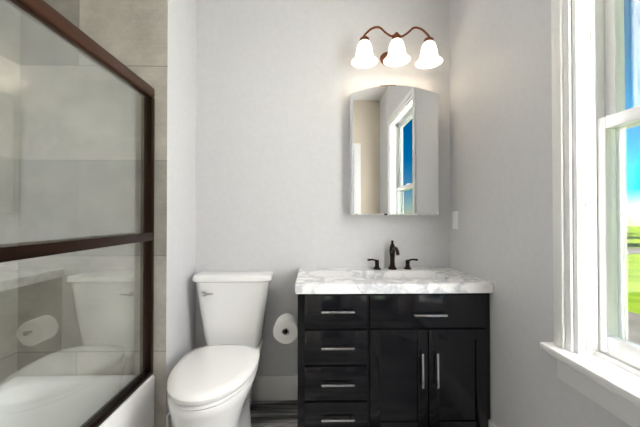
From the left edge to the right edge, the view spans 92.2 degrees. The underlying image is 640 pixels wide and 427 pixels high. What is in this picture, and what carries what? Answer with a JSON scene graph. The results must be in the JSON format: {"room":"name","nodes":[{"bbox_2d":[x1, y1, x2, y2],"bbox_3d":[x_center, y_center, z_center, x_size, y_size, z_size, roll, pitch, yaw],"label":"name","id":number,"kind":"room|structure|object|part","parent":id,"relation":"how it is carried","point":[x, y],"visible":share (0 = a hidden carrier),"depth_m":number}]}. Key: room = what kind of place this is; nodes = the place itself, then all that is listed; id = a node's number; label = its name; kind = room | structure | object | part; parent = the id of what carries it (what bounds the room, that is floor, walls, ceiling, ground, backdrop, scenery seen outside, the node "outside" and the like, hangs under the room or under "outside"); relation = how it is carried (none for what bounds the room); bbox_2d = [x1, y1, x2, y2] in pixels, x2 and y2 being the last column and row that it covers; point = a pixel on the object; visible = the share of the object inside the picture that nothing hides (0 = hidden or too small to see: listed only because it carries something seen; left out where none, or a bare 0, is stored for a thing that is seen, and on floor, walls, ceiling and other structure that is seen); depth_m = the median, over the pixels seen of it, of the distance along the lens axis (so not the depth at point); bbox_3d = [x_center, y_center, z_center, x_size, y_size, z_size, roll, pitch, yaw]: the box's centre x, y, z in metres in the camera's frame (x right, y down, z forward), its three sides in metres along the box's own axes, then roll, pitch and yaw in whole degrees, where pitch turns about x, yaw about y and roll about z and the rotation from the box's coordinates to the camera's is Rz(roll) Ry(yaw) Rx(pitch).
{"room":"bathroom","nodes":[
{"label":"bathroom","id":0,"kind":"room"},
{"bbox_2d":[0,0,20,384],"bbox_3d":[-1.722,-0.206,0.870,0.154,2.970,1.667,0,-1,-1],"label":"wall","id":1,"kind":"structure","parent":0,"point":[8,206],"depth_m":1.65},
{"bbox_2d":[17,0,196,426],"bbox_3d":[-1.341,-0.195,1.998,0.961,2.970,0.573,0,-1,-1],"label":"wall","id":2,"kind":"structure","parent":0,"point":[153,43],"depth_m":1.72},
{"bbox_2d":[0,0,148,426],"bbox_3d":[-0.934,0.096,0.883,0.032,1.504,1.619,0,-1,-1],"label":"shower door","id":3,"kind":"structure","parent":2,"relation":"attached to","point":[76,232],"depth_m":1.14},
{"bbox_2d":[0,0,154,426],"bbox_3d":[-0.933,0.085,0.883,0.123,1.586,1.659,0,-1,-1],"label":"shower door frame","id":4,"kind":"object","parent":2,"relation":"attached to","point":[52,18],"visible":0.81,"depth_m":1.42},
{"bbox_2d":[166,413,171,426],"bbox_3d":[-0.852,1.207,1.908,0.014,0.165,0.403,0,-1,-1],"label":"baseboard","id":5,"kind":"structure","parent":2,"relation":"attached to","point":[168,418],"depth_m":1.71},
{"bbox_2d":[250,400,297,426],"bbox_3d":[-0.319,1.314,-0.706,2.897,0.100,5.990,0,-1,-1],"label":"floor","id":6,"kind":"structure","parent":0,"point":[274,413],"depth_m":1.99},
{"bbox_2d":[0,375,154,426],"bbox_3d":[-1.270,1.079,0.867,0.752,0.400,1.661,0,-1,-1],"label":"bathtub","id":7,"kind":"object","parent":6,"relation":"on","point":[136,408],"visible":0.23,"depth_m":1.59},
{"bbox_2d":[166,271,273,426],"bbox_3d":[-0.554,0.838,1.719,0.500,0.900,0.826,0,-1,-1],"label":"toilet","id":8,"kind":"object","parent":6,"relation":"on","point":[210,384],"visible":1,"depth_m":1.72},
{"bbox_2d":[295,267,492,426],"bbox_3d":[0.394,0.833,1.889,1.062,0.912,0.533,0,-1,-1],"label":"bathroom vanity","id":9,"kind":"object","parent":6,"relation":"on","point":[387,347],"visible":1,"depth_m":1.66},
{"bbox_2d":[273,313,297,343],"bbox_3d":[-0.202,0.699,1.895,0.151,0.146,0.231,0,-1,-1],"label":"toilet paper","id":10,"kind":"object","parent":9,"relation":"attached to","point":[285,330],"visible":0.85,"depth_m":1.82},
{"bbox_2d":[367,240,417,269],"bbox_3d":[0.495,0.279,2.041,0.342,0.198,0.180,0,-1,-1],"label":"faucet","id":11,"kind":"object","parent":9,"relation":"on","point":[392,249],"visible":1,"depth_m":2.09},
{"bbox_2d":[195,0,450,375],"bbox_3d":[0.103,-0.192,2.238,1.936,2.970,0.150,0,-1,-1],"label":"wall","id":12,"kind":"structure","parent":0,"point":[278,82],"depth_m":2.16},
{"bbox_2d":[253,376,297,400],"bbox_3d":[0.022,1.209,2.141,1.770,0.165,0.014,0,-1,-1],"label":"baseboard","id":13,"kind":"structure","parent":12,"relation":"attached to","point":[275,387],"depth_m":2.13},
{"bbox_2d":[350,85,438,214],"bbox_3d":[0.505,-0.427,2.116,0.589,0.878,0.112,0,-1,-1],"label":"mirror","id":14,"kind":"object","parent":12,"relation":"attached to","point":[394,149],"visible":1,"depth_m":2.06},
{"bbox_2d":[351,26,442,68],"bbox_3d":[0.502,-1.109,2.056,0.596,0.237,0.246,0,-1,-1],"label":"light","id":15,"kind":"object","parent":12,"relation":"attached to","point":[384,55],"depth_m":2.01},
{"bbox_3d":[0.503,-1.065,2.019,0.596,0.150,0.172,0,-1,-1],"label":"sconce light shade","id":16,"kind":"part","parent":15,"relation":"part of"},
{"bbox_2d":[450,0,630,426],"bbox_3d":[1.022,-0.205,0.926,0.150,2.970,2.810,0,-1,-1],"label":"wall","id":17,"kind":"structure","parent":0,"point":[501,196],"depth_m":1.50},
{"bbox_2d":[452,211,457,228],"bbox_3d":[0.919,0.046,2.097,0.010,0.120,0.074,0,-1,-1],"label":"light switch","id":18,"kind":"object","parent":17,"relation":"attached to","point":[455,219],"visible":1,"depth_m":2.08},
{"bbox_2d":[488,419,496,426],"bbox_3d":[0.941,1.197,0.896,0.014,0.165,2.540,0,-1,-1],"label":"baseboard","id":19,"kind":"structure","parent":17,"relation":"attached to","point":[490,423],"depth_m":1.66},
{"bbox_2d":[540,0,639,426],"bbox_3d":[1.008,-0.300,0.702,0.228,1.875,1.100,0,-1,-1],"label":"window","id":20,"kind":"structure","parent":17,"relation":"in","point":[587,368],"depth_m":1.13},
{"bbox_2d":[609,0,639,345],"bbox_3d":[1.058,-0.332,0.703,0.052,1.532,0.791,0,-1,-1],"label":"window panel","id":21,"kind":"object","parent":20,"relation":"attached to","point":[623,246],"visible":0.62,"depth_m":1.05},
{"label":"outside","id":22,"kind":"structure","parent":0,"visible":0},
{"bbox_2d":[625,226,639,313],"bbox_3d":[39.497,4.865,50.520,200.000,0.200,220.000,0,-1,-1],"label":"ground","id":23,"kind":"structure","parent":22,"point":[632,282],"depth_m":23.92},
{"bbox_2d":[625,248,639,344],"bbox_3d":[13.739,4.489,23.028,99.014,0.055,44.048,0,-1,-1],"label":"road","id":24,"kind":"structure","parent":23,"relation":"on","point":[634,250],"depth_m":12.10}
]}

